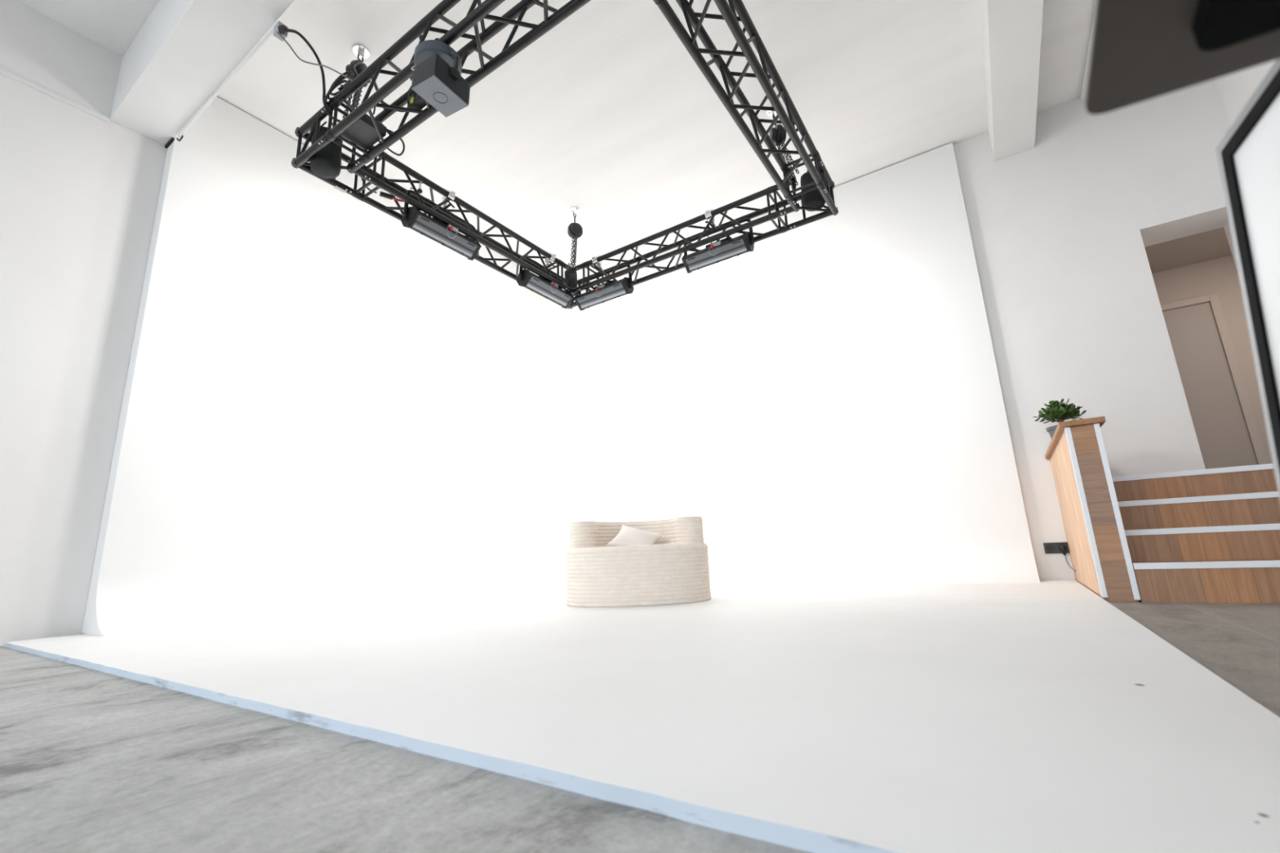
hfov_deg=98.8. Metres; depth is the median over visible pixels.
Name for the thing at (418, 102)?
adapter
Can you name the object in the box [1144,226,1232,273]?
ceiling
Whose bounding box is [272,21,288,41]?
socket
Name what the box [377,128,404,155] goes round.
cable
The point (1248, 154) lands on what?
panel
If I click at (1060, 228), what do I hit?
wall
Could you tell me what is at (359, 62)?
cable
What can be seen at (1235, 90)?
wall
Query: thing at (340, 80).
coiled cable
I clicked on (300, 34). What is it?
power cable
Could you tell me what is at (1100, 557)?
wall
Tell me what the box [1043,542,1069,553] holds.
wall socket
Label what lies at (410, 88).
cable
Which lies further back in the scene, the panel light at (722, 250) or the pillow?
the panel light at (722, 250)
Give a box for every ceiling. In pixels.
[17,0,1094,279]
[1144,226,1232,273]
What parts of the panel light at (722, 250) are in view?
tee handle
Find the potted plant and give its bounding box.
[1033,398,1086,439]
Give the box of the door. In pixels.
[1160,293,1268,469]
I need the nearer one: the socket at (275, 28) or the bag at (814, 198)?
the socket at (275, 28)
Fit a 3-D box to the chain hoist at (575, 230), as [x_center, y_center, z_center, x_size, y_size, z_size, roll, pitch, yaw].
[-0.695,-1.949,5.874,0.166,0.860,0.129,7,-16,-36]
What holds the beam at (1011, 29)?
attached to the wall at (1060, 228)
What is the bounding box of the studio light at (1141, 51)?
[1084,0,1279,114]
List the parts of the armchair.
backrest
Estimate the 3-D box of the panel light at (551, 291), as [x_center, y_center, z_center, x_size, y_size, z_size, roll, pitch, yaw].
[-0.903,-1.480,5.340,0.209,0.500,0.665,-11,-15,32]
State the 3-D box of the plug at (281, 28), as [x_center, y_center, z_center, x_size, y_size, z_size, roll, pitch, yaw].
[-2.075,-2.314,3.197,0.071,0.061,0.048,-11,-15,32]
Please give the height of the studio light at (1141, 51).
0.664 m
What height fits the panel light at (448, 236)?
0.500 m
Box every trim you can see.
[0,67,109,123]
[164,137,174,148]
[1080,0,1096,100]
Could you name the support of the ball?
hanging from the lighting truss
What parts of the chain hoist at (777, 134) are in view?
ceiling plate, chain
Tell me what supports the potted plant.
on the wall at (1100, 557)
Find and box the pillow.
[606,524,662,546]
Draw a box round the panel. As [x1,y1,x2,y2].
[1215,58,1279,500]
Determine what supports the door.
in the wall at (1220, 276)
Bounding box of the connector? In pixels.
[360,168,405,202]
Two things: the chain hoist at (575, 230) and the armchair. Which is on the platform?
the armchair
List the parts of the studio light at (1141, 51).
mounting plate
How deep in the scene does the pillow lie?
3.96 m
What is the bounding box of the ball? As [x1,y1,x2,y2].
[417,180,422,193]
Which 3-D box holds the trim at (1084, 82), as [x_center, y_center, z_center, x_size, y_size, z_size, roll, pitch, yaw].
[2.656,-3.208,2.865,0.210,0.035,4.435,-11,-15,32]
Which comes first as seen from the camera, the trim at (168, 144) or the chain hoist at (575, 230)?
the trim at (168, 144)
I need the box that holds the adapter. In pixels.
[407,94,426,110]
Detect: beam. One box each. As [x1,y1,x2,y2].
[109,0,293,145]
[980,0,1043,161]
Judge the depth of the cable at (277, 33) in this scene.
3.31 m
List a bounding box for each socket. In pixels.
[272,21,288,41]
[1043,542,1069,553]
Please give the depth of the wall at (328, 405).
5.13 m
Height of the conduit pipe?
0.086 m
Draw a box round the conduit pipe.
[176,21,288,141]
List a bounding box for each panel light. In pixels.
[401,187,481,260]
[516,251,573,308]
[573,254,634,311]
[680,208,754,273]
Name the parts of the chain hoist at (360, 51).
chain, ceiling plate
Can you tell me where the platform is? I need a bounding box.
[4,579,1279,852]
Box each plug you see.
[277,25,288,35]
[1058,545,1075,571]
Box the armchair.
[565,515,711,607]
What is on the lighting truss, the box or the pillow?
the box
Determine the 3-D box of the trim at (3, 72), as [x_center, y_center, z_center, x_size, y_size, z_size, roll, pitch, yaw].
[-5.323,-2.625,1.520,0.022,0.030,5.738,-11,-15,32]
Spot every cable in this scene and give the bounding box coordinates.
[276,31,352,80]
[284,28,340,122]
[324,71,353,104]
[353,61,362,75]
[373,85,411,114]
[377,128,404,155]
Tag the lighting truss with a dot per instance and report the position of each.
(825, 186)
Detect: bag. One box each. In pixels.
[310,121,342,178]
[564,262,577,296]
[800,169,825,211]
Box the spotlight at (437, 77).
[410,37,470,117]
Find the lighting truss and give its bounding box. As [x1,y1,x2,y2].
[291,0,838,309]
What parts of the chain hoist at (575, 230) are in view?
chain, ceiling plate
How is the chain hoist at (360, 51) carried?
hanging from the ceiling at (607, 114)
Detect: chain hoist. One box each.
[342,44,370,119]
[567,206,582,266]
[766,106,799,192]
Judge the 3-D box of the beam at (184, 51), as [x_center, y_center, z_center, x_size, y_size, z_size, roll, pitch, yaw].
[-0.877,-2.931,2.287,6.706,0.541,0.323,-11,-15,32]
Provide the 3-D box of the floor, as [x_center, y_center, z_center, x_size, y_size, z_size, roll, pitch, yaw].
[-1.148,0.697,0.941,6.870,0.120,10.498,-11,-15,32]
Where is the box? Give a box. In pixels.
[340,113,386,150]
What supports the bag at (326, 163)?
hanging from the lighting truss
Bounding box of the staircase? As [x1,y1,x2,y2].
[1111,463,1279,603]
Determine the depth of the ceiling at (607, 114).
4.54 m
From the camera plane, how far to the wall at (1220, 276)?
5.85 m
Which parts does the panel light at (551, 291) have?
tee handle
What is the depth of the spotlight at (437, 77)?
2.66 m
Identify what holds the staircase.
on the floor
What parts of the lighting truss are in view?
type plate, frame, frame, frame, frame, frame, frame, frame, frame, frame, frame, frame, frame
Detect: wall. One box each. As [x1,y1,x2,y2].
[0,0,167,645]
[81,94,1039,636]
[953,79,1238,580]
[1044,416,1140,602]
[1151,255,1272,463]
[1213,59,1276,127]
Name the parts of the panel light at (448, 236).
pivot knob, tee handle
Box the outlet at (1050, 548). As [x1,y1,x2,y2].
[1046,544,1054,551]
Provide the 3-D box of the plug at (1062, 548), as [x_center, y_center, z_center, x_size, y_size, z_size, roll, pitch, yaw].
[3.250,0.999,4.175,0.045,0.190,0.231,-9,-15,27]
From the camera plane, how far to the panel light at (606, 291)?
5.40 m
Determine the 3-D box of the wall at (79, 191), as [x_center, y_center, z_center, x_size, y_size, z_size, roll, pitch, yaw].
[-4.019,-0.797,3.183,0.150,4.033,10.498,-11,-15,32]
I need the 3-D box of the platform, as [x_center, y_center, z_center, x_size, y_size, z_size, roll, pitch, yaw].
[-0.091,1.198,3.633,5.092,0.023,4.759,-11,-15,32]
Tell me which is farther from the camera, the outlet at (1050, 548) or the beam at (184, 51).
the outlet at (1050, 548)
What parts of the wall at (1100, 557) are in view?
panel, panel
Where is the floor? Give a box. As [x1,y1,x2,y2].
[0,592,1279,852]
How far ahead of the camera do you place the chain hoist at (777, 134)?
4.61 m

